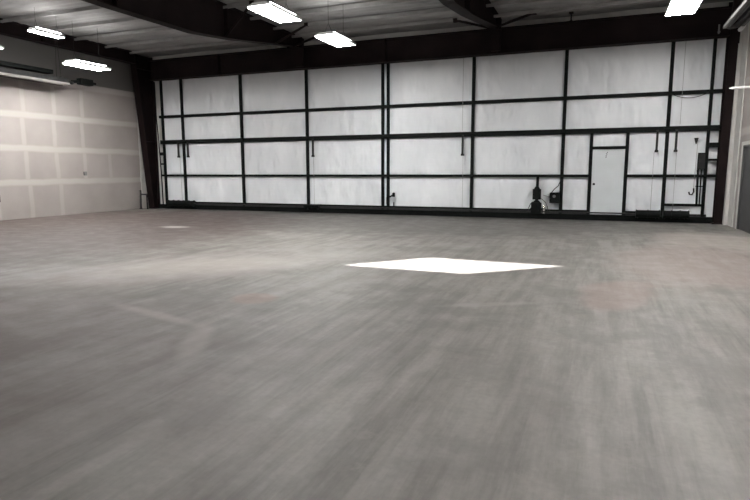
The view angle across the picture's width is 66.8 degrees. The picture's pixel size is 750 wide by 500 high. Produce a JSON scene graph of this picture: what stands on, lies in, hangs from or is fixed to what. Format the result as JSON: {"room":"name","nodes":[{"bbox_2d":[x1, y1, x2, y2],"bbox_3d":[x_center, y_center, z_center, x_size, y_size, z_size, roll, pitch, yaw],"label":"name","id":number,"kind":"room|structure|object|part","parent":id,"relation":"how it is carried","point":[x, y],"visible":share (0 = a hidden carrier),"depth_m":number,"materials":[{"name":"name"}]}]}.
{"room":"aircraft hangar","nodes":[
{"label":"aircraft hangar","id":0,"kind":"room"},
{"bbox_2d":[0,35,140,220],"bbox_3d":[-13.736,-3.211,11.143,0.200,6.300,25.600,3,9,21],"label":"wall","id":1,"kind":"structure","parent":0,"point":[51,135],"depth_m":19.16,"materials":[{"name":"beige paint"}]},
{"bbox_2d":[137,119,148,207],"bbox_3d":[-9.061,-4.596,22.332,0.157,5.900,0.505,3,9,21],"label":"trim","id":2,"kind":"structure","parent":1,"relation":"attached to","point":[142,174],"depth_m":22.43,"materials":[{"name":"grey metal"}]},
{"bbox_2d":[0,0,732,56],"bbox_3d":[-4.306,-5.480,7.093,20.070,0.215,25.302,3,9,21],"label":"ceiling","id":3,"kind":"structure","parent":0,"point":[8,8],"depth_m":16.39,"materials":[{"name":"grey metal"}]},
{"bbox_2d":[27,10,64,38],"bbox_3d":[-9.037,-6.248,15.620,0.290,0.640,0.922,3,9,21],"label":"lamp","id":4,"kind":"object","parent":3,"relation":"hanging from","point":[37,30],"visible":0.95,"depth_m":15.54,"materials":[{"name":"white plastic"}]},
{"bbox_2d":[29,30,63,37],"bbox_3d":[-9.037,-5.944,15.662,0.277,0.018,0.904,3,9,21],"label":"diffuser","id":5,"kind":"object","parent":4,"relation":"attached to","point":[42,32],"depth_m":15.65,"materials":[{"name":"white plastic"}]},
{"bbox_2d":[0,38,95,85],"bbox_3d":[-11.998,-5.410,13.351,0.330,1.610,13.120,3,9,21],"label":"heater","id":6,"kind":"object","parent":3,"relation":"hanging from","point":[7,72],"visible":0.96,"depth_m":17.34,"materials":[{"name":"grey metal"}]},
{"bbox_2d":[0,5,104,22],"bbox_3d":[-1.943,-6.181,13.000,20.010,0.095,0.060,3,9,21],"label":"purlin","id":7,"kind":"structure","parent":3,"relation":"attached to","point":[94,7],"depth_m":15.73,"materials":[{"name":"grey metal"}]},
{"bbox_2d":[0,18,136,63],"bbox_3d":[-13.435,-5.577,10.116,0.260,0.410,24.050,3,9,21],"label":"rafter","id":8,"kind":"object","parent":3,"relation":"attached to","point":[13,29],"visible":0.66,"depth_m":18.64,"materials":[{"name":"metal"}]},
{"bbox_2d":[62,26,111,70],"bbox_3d":[-8.713,-6.163,17.164,0.580,1.240,1.280,3,9,21],"label":"lamp","id":9,"kind":"object","parent":3,"relation":"hanging from","point":[76,63],"visible":1,"depth_m":17.06,"materials":[{"name":"white plastic"}]},
{"bbox_2d":[63,62,109,70],"bbox_3d":[-8.711,-5.562,17.249,0.554,0.018,1.256,3,9,21],"label":"diffuser","id":10,"kind":"object","parent":9,"relation":"attached to","point":[85,65],"depth_m":17.17,"materials":[{"name":"white plastic"}]},
{"bbox_2d":[44,0,291,30],"bbox_3d":[-1.482,-6.344,14.150,20.010,0.095,0.060,3,9,21],"label":"purlin","id":11,"kind":"structure","parent":3,"relation":"attached to","point":[241,4],"depth_m":16.52,"materials":[{"name":"grey metal"}]},
{"bbox_2d":[81,0,325,48],"bbox_3d":[-6.974,-4.962,7.752,2.400,1.030,24.310,3,9,21],"label":"rafter","id":12,"kind":"object","parent":3,"relation":"attached to","point":[208,18],"visible":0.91,"depth_m":14.55,"materials":[{"name":"metal"}]},
{"bbox_2d":[74,0,421,40],"bbox_3d":[-1.020,-6.507,15.300,20.010,0.095,0.060,3,9,21],"label":"purlin","id":13,"kind":"structure","parent":3,"relation":"attached to","point":[384,2],"depth_m":15.65,"materials":[{"name":"grey metal"}]},
{"bbox_2d":[247,0,301,22],"bbox_3d":[-2.139,-5.583,12.185,0.580,1.040,1.280,3,9,21],"label":"lamp","id":14,"kind":"object","parent":3,"relation":"hanging from","point":[270,10],"visible":1,"depth_m":12.09,"materials":[{"name":"white plastic"}]},
{"bbox_2d":[105,0,550,47],"bbox_3d":[-0.559,-6.670,16.450,20.010,0.095,0.060,3,9,21],"label":"purlin","id":15,"kind":"structure","parent":3,"relation":"attached to","point":[510,2],"depth_m":16.48,"materials":[{"name":"grey metal"}]},
{"bbox_2d":[315,23,355,46],"bbox_3d":[-1.013,-5.944,14.725,0.580,1.040,1.280,3,9,21],"label":"hanging lamp","id":16,"kind":"object","parent":3,"relation":"hanging from","point":[332,38],"visible":1,"depth_m":14.60,"materials":[{"name":"white plastic"}]},
{"bbox_2d":[315,34,353,46],"bbox_3d":[-1.011,-5.442,14.795,0.554,0.018,1.256,3,9,21],"label":"diffuser","id":17,"kind":"object","parent":16,"relation":"attached to","point":[336,40],"depth_m":14.64,"materials":[{"name":"white plastic"}]},
{"bbox_2d":[129,0,666,53],"bbox_3d":[-0.141,-6.817,17.490,20.010,0.095,0.060,3,9,21],"label":"purlin","id":18,"kind":"structure","parent":3,"relation":"attached to","point":[624,2],"depth_m":16.83,"materials":[{"name":"grey metal"}]},
{"bbox_2d":[148,6,731,80],"bbox_3d":[0.308,-6.447,18.079,18.990,0.945,0.420,3,9,21],"label":"header beam","id":19,"kind":"structure","parent":3,"relation":"attached to","point":[650,28],"depth_m":17.18,"materials":[{"name":"metal"}]},
{"bbox_3d":[-2.516,-6.598,19.016,0.280,0.890,0.098,3,9,21],"label":"connection plate","id":20,"kind":"part","parent":19,"relation":"part of","materials":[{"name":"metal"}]},
{"bbox_3d":[3.543,-6.280,16.630,0.280,0.890,0.098,3,9,21],"label":"connection plate","id":21,"kind":"part","parent":19,"relation":"part of","materials":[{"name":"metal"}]},
{"bbox_2d":[439,0,536,30],"bbox_3d":[-0.961,-4.642,5.385,2.340,1.020,24.310,3,9,21],"label":"rafter","id":22,"kind":"object","parent":3,"relation":"attached to","point":[476,11],"visible":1,"depth_m":14.50,"materials":[{"name":"metal"}]},
{"bbox_2d":[665,0,701,15],"bbox_3d":[6.385,-5.541,11.705,0.580,1.040,1.280,3,9,21],"label":"lamp","id":23,"kind":"object","parent":3,"relation":"hanging from","point":[675,7],"visible":1,"depth_m":11.80,"materials":[{"name":"white plastic"}]},
{"bbox_2d":[723,0,749,31],"bbox_3d":[5.888,-4.781,7.436,0.414,1.315,11.280,3,9,21],"label":"heater","id":24,"kind":"object","parent":3,"relation":"hanging from","point":[742,14],"visible":1,"depth_m":11.84,"materials":[{"name":"grey metal"}]},
{"bbox_2d":[0,208,749,499],"bbox_3d":[-4.271,0.487,7.977,20.670,0.200,25.800,3,9,21],"label":"floor","id":25,"kind":"structure","parent":0,"point":[158,353],"depth_m":4.48,"materials":[{"name":"concrete"}]},
{"bbox_2d":[139,190,147,208],"bbox_3d":[-9.018,-1.964,22.142,0.418,0.742,0.140,3,9,21],"label":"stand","id":26,"kind":"object","parent":25,"relation":"on","point":[141,194],"visible":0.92,"depth_m":22.13,"materials":[{"name":"grey metal"}]},
{"bbox_2d":[130,54,160,208],"bbox_3d":[-8.898,-4.516,22.050,0.380,5.820,0.905,3,9,21],"label":"steel column","id":27,"kind":"structure","parent":25,"relation":"on","point":[143,87],"depth_m":22.11,"materials":[{"name":"black metal"}]},
{"bbox_2d":[710,0,742,223],"bbox_3d":[9.309,-3.586,15.044,0.320,5.820,0.595,3,9,21],"label":"steel column","id":28,"kind":"structure","parent":25,"relation":"on","point":[731,52],"depth_m":15.04,"materials":[{"name":"black metal"}]},
{"bbox_2d":[149,1,732,203],"bbox_3d":[0.328,-4.358,19.009,20.070,6.300,0.240,3,9,21],"label":"wall","id":29,"kind":"structure","parent":0,"point":[717,4],"depth_m":18.31,"materials":[{"name":"black metal"}]},
{"bbox_2d":[154,38,725,223],"bbox_3d":[0.324,-3.657,18.723,19.180,4.990,0.471,3,9,21],"label":"door","id":30,"kind":"structure","parent":29,"relation":"in","point":[618,126],"depth_m":17.91,"materials":[{"name":"black paint"}]},
{"bbox_3d":[-8.425,-4.100,22.172,0.148,4.760,0.044,3,9,21],"label":"guide rod","id":31,"kind":"part","parent":30,"relation":"part of","materials":[{"name":"black paint"}]},
{"bbox_3d":[-8.251,-5.416,22.043,0.075,2.280,0.075,3,9,21],"label":"post","id":32,"kind":"part","parent":30,"relation":"part of","materials":[{"name":"black metal"}]},
{"bbox_3d":[-8.244,-2.950,22.390,0.075,2.380,0.075,3,9,21],"label":"post","id":33,"kind":"part","parent":30,"relation":"part of","materials":[{"name":"black metal"}]},
{"bbox_3d":[-7.786,-5.838,21.861,0.956,1.395,0.087,3,9,21],"label":"insulation panel","id":34,"kind":"part","parent":30,"relation":"part of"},
{"bbox_3d":[-7.783,-4.667,22.026,0.956,0.970,0.087,3,9,21],"label":"insulation panel","id":35,"kind":"part","parent":30,"relation":"part of","materials":[{"name":"white plastic"}]},
{"bbox_3d":[-7.780,-3.553,22.182,0.956,1.280,0.088,3,9,21],"label":"insulation panel","id":36,"kind":"part","parent":30,"relation":"part of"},
{"bbox_3d":[-7.774,-2.363,22.355,0.956,1.125,0.075,3,9,21],"label":"insulation panel","id":37,"kind":"part","parent":30,"relation":"part of","materials":[{"name":"white plastic"}]},
{"bbox_3d":[-7.572,-3.853,21.900,0.090,0.580,0.065,3,9,21],"label":"strut arm","id":38,"kind":"part","parent":30,"relation":"part of","materials":[{"name":"grey metal"}]},
{"bbox_3d":[-7.363,-5.369,21.693,0.085,2.280,0.075,3,9,21],"label":"post","id":39,"kind":"part","parent":30,"relation":"part of","materials":[{"name":"black metal"}]},
{"bbox_3d":[-7.355,-2.903,22.040,0.085,2.380,0.075,3,9,21],"label":"post","id":40,"kind":"part","parent":30,"relation":"part of","materials":[{"name":"black metal"}]},
{"bbox_3d":[-7.154,-3.831,21.735,0.090,0.580,0.065,3,9,21],"label":"strut arm","id":41,"kind":"part","parent":30,"relation":"part of","materials":[{"name":"grey metal"}]},
{"bbox_3d":[-6.103,-5.750,21.196,2.668,1.395,0.090,3,9,21],"label":"insulation panel","id":42,"kind":"part","parent":30,"relation":"part of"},
{"bbox_3d":[-6.100,-4.579,21.360,2.668,0.970,0.092,3,9,21],"label":"insulation panel","id":43,"kind":"part","parent":30,"relation":"part of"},
{"bbox_3d":[-6.096,-3.465,21.518,2.668,1.280,0.088,3,9,21],"label":"insulation panel","id":44,"kind":"part","parent":30,"relation":"part of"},
{"bbox_3d":[-6.093,-2.274,21.685,2.668,1.125,0.090,3,9,21],"label":"insulation panel","id":45,"kind":"part","parent":30,"relation":"part of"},
{"bbox_3d":[-4.883,-5.239,20.717,0.090,2.280,0.075,3,9,21],"label":"post","id":46,"kind":"part","parent":30,"relation":"part of","materials":[{"name":"black metal"}]},
{"bbox_3d":[-4.876,-2.773,21.063,0.090,2.380,0.075,3,9,21],"label":"post","id":47,"kind":"part","parent":30,"relation":"part of","materials":[{"name":"black metal"}]},
{"bbox_3d":[-3.607,-5.619,20.213,2.704,1.395,0.090,3,9,21],"label":"insulation panel","id":48,"kind":"part","parent":30,"relation":"part of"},
{"bbox_3d":[-3.603,-4.448,20.378,2.704,0.970,0.088,3,9,21],"label":"insulation panel","id":49,"kind":"part","parent":30,"relation":"part of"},
{"bbox_3d":[-3.600,-3.334,20.535,2.704,1.280,0.087,3,9,21],"label":"insulation panel","id":50,"kind":"part","parent":30,"relation":"part of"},
{"bbox_3d":[-3.597,-2.143,20.701,2.704,1.125,0.091,3,9,21],"label":"insulation panel","id":51,"kind":"part","parent":30,"relation":"part of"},
{"bbox_3d":[-2.370,-5.108,19.727,0.090,2.280,0.075,3,9,21],"label":"post","id":52,"kind":"part","parent":30,"relation":"part of","materials":[{"name":"black metal"}]},
{"bbox_3d":[-2.363,-2.642,20.073,0.090,2.380,0.075,3,9,21],"label":"post","id":53,"kind":"part","parent":30,"relation":"part of","materials":[{"name":"black metal"}]},
{"bbox_3d":[-2.158,-3.549,19.770,0.090,0.620,0.065,3,9,21],"label":"strut arm","id":54,"kind":"part","parent":30,"relation":"part of","materials":[{"name":"grey metal"}]},
{"bbox_3d":[-1.037,-5.485,19.202,2.826,1.395,0.089,3,9,21],"label":"insulation panel","id":55,"kind":"part","parent":30,"relation":"part of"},
{"bbox_3d":[-1.034,-4.314,19.365,2.826,0.970,0.091,3,9,21],"label":"insulation panel","id":56,"kind":"part","parent":30,"relation":"part of","materials":[{"name":"white plastic"}]},
{"bbox_3d":[-1.031,-3.200,19.522,2.826,1.280,0.091,3,9,21],"label":"insulation panel","id":57,"kind":"part","parent":30,"relation":"part of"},
{"bbox_3d":[-1.026,-2.009,19.692,2.826,1.125,0.086,3,9,21],"label":"insulation panel","id":58,"kind":"part","parent":30,"relation":"part of","materials":[{"name":"white plastic"}]},
{"bbox_3d":[-1.061,-2.559,19.561,15.740,0.080,0.084,3,9,21],"label":"rail","id":59,"kind":"part","parent":30,"relation":"part of","materials":[{"name":"black metal"}]},
{"bbox_3d":[0.256,-4.970,18.693,0.085,2.280,0.075,3,9,21],"label":"post","id":60,"kind":"part","parent":30,"relation":"part of","materials":[{"name":"black metal"}]},
{"bbox_3d":[0.263,-2.504,19.039,0.085,2.380,0.075,3,9,21],"label":"post","id":61,"kind":"part","parent":30,"relation":"part of","materials":[{"name":"black metal"}]},
{"bbox_3d":[0.371,-5.414,18.668,0.189,1.395,0.050,3,9,21],"label":"insulation panel","id":62,"kind":"part","parent":30,"relation":"part of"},
{"bbox_3d":[0.375,-4.243,18.832,0.189,0.970,0.050,3,9,21],"label":"insulation panel","id":63,"kind":"part","parent":30,"relation":"part of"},
{"bbox_3d":[0.378,-3.129,18.989,0.189,1.280,0.050,3,9,21],"label":"insulation panel","id":64,"kind":"part","parent":30,"relation":"part of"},
{"bbox_3d":[0.382,-1.938,19.157,0.189,1.125,0.049,3,9,21],"label":"insulation panel","id":65,"kind":"part","parent":30,"relation":"part of","materials":[{"name":"white plastic"}]},
{"bbox_3d":[0.432,-4.961,18.623,0.085,2.280,0.075,3,9,21],"label":"post","id":66,"kind":"part","parent":30,"relation":"part of","materials":[{"name":"black metal"}]},
{"bbox_3d":[0.439,-2.495,18.970,0.085,2.380,0.075,3,9,21],"label":"post","id":67,"kind":"part","parent":30,"relation":"part of","materials":[{"name":"black metal"}]},
{"bbox_3d":[0.525,-1.672,18.960,0.325,0.512,0.108,5,10,33],"label":"latch handle","id":68,"kind":"part","parent":30,"relation":"part of","materials":[{"name":"black paint"}]},
{"bbox_3d":[-1.007,-1.538,19.697,15.640,0.050,0.055,3,9,21],"label":"rail","id":69,"kind":"part","parent":30,"relation":"part of","materials":[{"name":"black metal"}]},
{"bbox_3d":[1.769,-1.862,18.587,2.814,1.125,0.093,3,9,21],"label":"insulation panel","id":70,"kind":"part","parent":30,"relation":"part of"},
{"bbox_3d":[1.765,-3.053,18.419,2.814,1.280,0.094,3,9,21],"label":"insulation panel","id":71,"kind":"part","parent":30,"relation":"part of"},
{"bbox_3d":[1.762,-4.167,18.263,2.814,0.970,0.092,3,9,21],"label":"insulation panel","id":72,"kind":"part","parent":30,"relation":"part of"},
{"bbox_3d":[1.759,-5.338,18.101,2.814,1.395,0.089,3,9,21],"label":"insulation panel","id":73,"kind":"part","parent":30,"relation":"part of","materials":[{"name":"white plastic"}]},
{"bbox_3d":[0.353,-1.288,19.140,19.160,0.158,0.170,3,9,21],"label":"rail","id":74,"kind":"part","parent":30,"relation":"part of","materials":[{"name":"black metal"}]},
{"bbox_3d":[0.450,-3.752,18.785,19.000,0.150,0.087,3,9,21],"label":"fold rail","id":75,"kind":"part","parent":30,"relation":"part of","materials":[{"name":"black metal"}]},
{"bbox_3d":[0.447,-4.707,18.651,19.000,0.100,0.087,3,9,21],"label":"rail","id":76,"kind":"part","parent":30,"relation":"part of","materials":[{"name":"black metal"}]},
{"bbox_3d":[0.431,-1.402,19.131,18.740,0.070,0.020,3,9,21],"label":"kick plate","id":77,"kind":"part","parent":30,"relation":"part of","materials":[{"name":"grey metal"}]},
{"bbox_3d":[2.749,-3.282,17.839,0.090,0.640,0.065,3,9,21],"label":"strut arm","id":78,"kind":"part","parent":30,"relation":"part of","materials":[{"name":"grey metal"}]},
{"bbox_3d":[3.054,-2.358,17.940,0.090,2.380,0.075,3,9,21],"label":"post","id":79,"kind":"part","parent":30,"relation":"part of","materials":[{"name":"black metal"}]},
{"bbox_3d":[3.047,-4.824,17.593,0.090,2.280,0.075,3,9,21],"label":"post","id":80,"kind":"part","parent":30,"relation":"part of","materials":[{"name":"black metal"}]},
{"bbox_3d":[4.335,-1.728,17.576,2.708,1.125,0.092,3,9,21],"label":"insulation panel","id":81,"kind":"part","parent":30,"relation":"part of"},
{"bbox_3d":[4.332,-2.919,17.412,2.708,1.280,0.086,3,9,21],"label":"insulation panel","id":82,"kind":"part","parent":30,"relation":"part of","materials":[{"name":"white plastic"}]},
{"bbox_3d":[4.329,-4.033,17.254,2.708,0.970,0.089,3,9,21],"label":"insulation panel","id":83,"kind":"part","parent":30,"relation":"part of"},
{"bbox_3d":[4.324,-5.204,17.088,2.708,1.395,0.093,3,9,21],"label":"insulation panel","id":84,"kind":"part","parent":30,"relation":"part of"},
{"bbox_2d":[528,177,547,213],"bbox_3d":[4.910,-1.646,17.100,0.589,1.109,0.255,3,9,21],"label":"motor","id":85,"kind":"object","parent":30,"relation":"attached to","point":[536,205],"visible":1,"depth_m":17.05,"materials":[{"name":"black paint"}]},
{"bbox_3d":[4.870,-1.697,17.112,0.250,0.430,0.250,3,9,21],"label":"motor","id":86,"kind":"part","parent":85,"relation":"part of","materials":[{"name":"black paint"}]},
{"bbox_2d":[543,181,560,202],"bbox_3d":[5.283,-1.740,17.003,0.491,0.664,0.145,3,9,21],"label":"electrical box","id":87,"kind":"object","parent":30,"relation":"attached to","point":[554,197],"visible":1,"depth_m":16.95,"materials":[{"name":"black paint"}]},
{"bbox_3d":[5.571,-2.226,16.949,0.095,2.380,0.075,3,9,21],"label":"post","id":88,"kind":"part","parent":30,"relation":"part of","materials":[{"name":"black metal"}]},
{"bbox_3d":[5.563,-4.692,16.602,0.095,2.280,0.075,3,9,21],"label":"post","id":89,"kind":"part","parent":30,"relation":"part of","materials":[{"name":"black metal"}]},
{"bbox_3d":[5.960,-1.644,16.948,0.781,1.125,0.072,3,9,21],"label":"insulation panel","id":90,"kind":"part","parent":30,"relation":"part of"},
{"bbox_3d":[5.955,-2.834,16.777,0.781,1.280,0.079,3,9,21],"label":"insulation panel","id":91,"kind":"part","parent":30,"relation":"part of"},
{"bbox_3d":[6.296,-2.203,16.659,0.090,2.350,0.079,3,9,21],"label":"post","id":92,"kind":"part","parent":30,"relation":"part of","materials":[{"name":"black metal"}]},
{"bbox_3d":[6.738,-1.153,16.613,0.810,0.220,0.008,3,9,21],"label":"kick plate","id":93,"kind":"part","parent":30,"relation":"part of","materials":[{"name":"silver metal"}]},
{"bbox_3d":[6.747,-1.972,16.524,0.862,1.878,0.045,3,9,21],"label":"entry door","id":94,"kind":"part","parent":30,"relation":"part of","materials":[{"name":"white metal"}]},
{"bbox_3d":[6.739,-2.945,16.376,0.870,0.085,0.079,3,9,21],"label":"rail","id":95,"kind":"part","parent":30,"relation":"part of","materials":[{"name":"black metal"}]},
{"bbox_3d":[6.761,-3.190,16.398,0.960,0.475,0.089,3,9,21],"label":"insulation panel","id":96,"kind":"part","parent":30,"relation":"part of","materials":[{"name":"white plastic"}]},
{"bbox_3d":[6.863,-3.901,16.259,2.744,0.970,0.084,3,9,21],"label":"insulation panel","id":97,"kind":"part","parent":30,"relation":"part of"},
{"bbox_3d":[6.858,-5.071,16.090,2.744,1.395,0.094,3,9,21],"label":"insulation panel","id":98,"kind":"part","parent":30,"relation":"part of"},
{"bbox_3d":[7.188,-2.156,16.308,0.090,2.350,0.079,3,9,21],"label":"post","id":99,"kind":"part","parent":30,"relation":"part of","materials":[{"name":"black metal"}]},
{"bbox_3d":[7.681,-1.554,16.270,1.003,1.125,0.072,3,9,21],"label":"insulation panel","id":100,"kind":"part","parent":30,"relation":"part of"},
{"bbox_3d":[7.676,-2.744,16.099,1.003,1.280,0.078,3,9,21],"label":"insulation panel","id":101,"kind":"part","parent":30,"relation":"part of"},
{"bbox_3d":[7.851,-3.030,15.828,0.090,0.610,0.065,3,9,21],"label":"strut arm","id":102,"kind":"part","parent":30,"relation":"part of","materials":[{"name":"grey metal"}]},
{"bbox_3d":[8.121,-2.093,15.944,0.090,2.380,0.075,3,9,21],"label":"post","id":103,"kind":"part","parent":30,"relation":"part of","materials":[{"name":"black metal"}]},
{"bbox_3d":[8.114,-4.559,15.598,0.090,2.280,0.075,3,9,21],"label":"post","id":104,"kind":"part","parent":30,"relation":"part of","materials":[{"name":"black metal"}]},
{"bbox_3d":[8.251,-2.071,15.893,2.220,0.080,0.084,3,9,21],"label":"rail","id":105,"kind":"part","parent":30,"relation":"part of","materials":[{"name":"black metal"}]},
{"bbox_3d":[8.292,-3.007,15.654,0.090,0.610,0.065,3,9,21],"label":"strut arm","id":106,"kind":"part","parent":30,"relation":"part of","materials":[{"name":"grey metal"}]},
{"bbox_3d":[8.586,-1.257,15.876,0.915,0.070,0.075,3,9,21],"label":"rail","id":107,"kind":"part","parent":30,"relation":"part of","materials":[{"name":"black metal"}]},
{"bbox_3d":[8.608,-1.505,15.902,0.995,1.125,0.077,3,9,21],"label":"insulation panel","id":108,"kind":"part","parent":30,"relation":"part of","materials":[{"name":"white plastic"}]},
{"bbox_3d":[8.604,-2.696,15.732,0.995,1.280,0.083,3,9,21],"label":"insulation panel","id":109,"kind":"part","parent":30,"relation":"part of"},
{"bbox_3d":[8.600,-3.809,15.573,0.995,0.970,0.086,3,9,21],"label":"insulation panel","id":110,"kind":"part","parent":30,"relation":"part of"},
{"bbox_3d":[8.527,-4.192,15.411,0.928,0.151,0.020,3,9,21],"label":"slack cord","id":111,"kind":"part","parent":30,"relation":"part of","materials":[{"name":"grey metal"}]},
{"bbox_3d":[8.596,-4.980,15.407,0.995,1.395,0.090,3,9,21],"label":"insulation panel","id":112,"kind":"part","parent":30,"relation":"part of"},
{"bbox_2d":[688,138,698,194],"bbox_3d":[8.729,-2.280,15.600,0.162,1.556,0.110,3,9,21],"label":"hook","id":113,"kind":"object","parent":30,"relation":"hanging from","point":[696,139],"visible":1,"depth_m":15.57,"materials":[{"name":"metal"}]},
{"bbox_2d":[695,153,705,203],"bbox_3d":[8.883,-1.952,15.540,0.185,1.391,0.122,3,9,21],"label":"control box","id":114,"kind":"object","parent":30,"relation":"attached to","point":[701,160],"visible":1,"depth_m":15.51,"materials":[{"name":"black paint"}]},
{"bbox_3d":[9.046,-2.044,15.580,0.075,2.380,0.075,3,9,21],"label":"post","id":115,"kind":"part","parent":30,"relation":"part of","materials":[{"name":"black metal"}]},
{"bbox_3d":[9.194,-1.476,15.684,0.256,1.125,0.053,3,9,21],"label":"insulation panel","id":116,"kind":"part","parent":30,"relation":"part of","materials":[{"name":"white plastic"}]},
{"bbox_3d":[9.038,-4.510,15.234,0.075,2.280,0.075,3,9,21],"label":"post","id":117,"kind":"part","parent":30,"relation":"part of","materials":[{"name":"black metal"}]},
{"bbox_3d":[9.191,-2.667,15.517,0.256,1.280,0.051,3,9,21],"label":"insulation panel","id":118,"kind":"part","parent":30,"relation":"part of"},
{"bbox_3d":[9.188,-3.781,15.361,0.256,0.970,0.050,3,9,21],"label":"insulation panel","id":119,"kind":"part","parent":30,"relation":"part of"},
{"bbox_3d":[9.184,-4.952,15.196,0.256,1.395,0.052,3,9,21],"label":"insulation panel","id":120,"kind":"part","parent":30,"relation":"part of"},
{"bbox_2d":[733,32,749,227],"bbox_3d":[5.102,-2.225,3.724,0.200,6.300,25.600,3,9,21],"label":"wall","id":121,"kind":"structure","parent":0,"point":[745,128],"depth_m":13.94,"materials":[{"name":"beige paint"}]},
{"bbox_2d":[722,0,749,226],"bbox_3d":[9.342,-3.583,14.738,0.107,5.900,1.155,3,9,21],"label":"trim","id":122,"kind":"structure","parent":121,"relation":"attached to","point":[736,123],"depth_m":14.62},
{"bbox_2d":[729,86,749,88],"bbox_3d":[8.398,-3.713,12.949,0.568,0.140,0.138,3,9,21],"label":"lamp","id":123,"kind":"object","parent":121,"relation":"attached to","point":[738,87],"visible":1,"depth_m":12.96,"materials":[{"name":"white ceramic"}]},
{"bbox_2d":[735,141,749,228],"bbox_3d":[8.738,-1.489,13.356,0.018,2.140,1.780,3,9,21],"label":"trim","id":124,"kind":"structure","parent":121,"relation":"attached to","point":[745,142],"depth_m":14.07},
{"bbox_2d":[736,145,749,233],"bbox_3d":[8.771,-1.441,13.350,0.150,2.048,1.496,3,9,21],"label":"door","id":125,"kind":"structure","parent":121,"relation":"in","point":[743,216],"depth_m":13.71,"materials":[{"name":"grey metal"}]}
]}

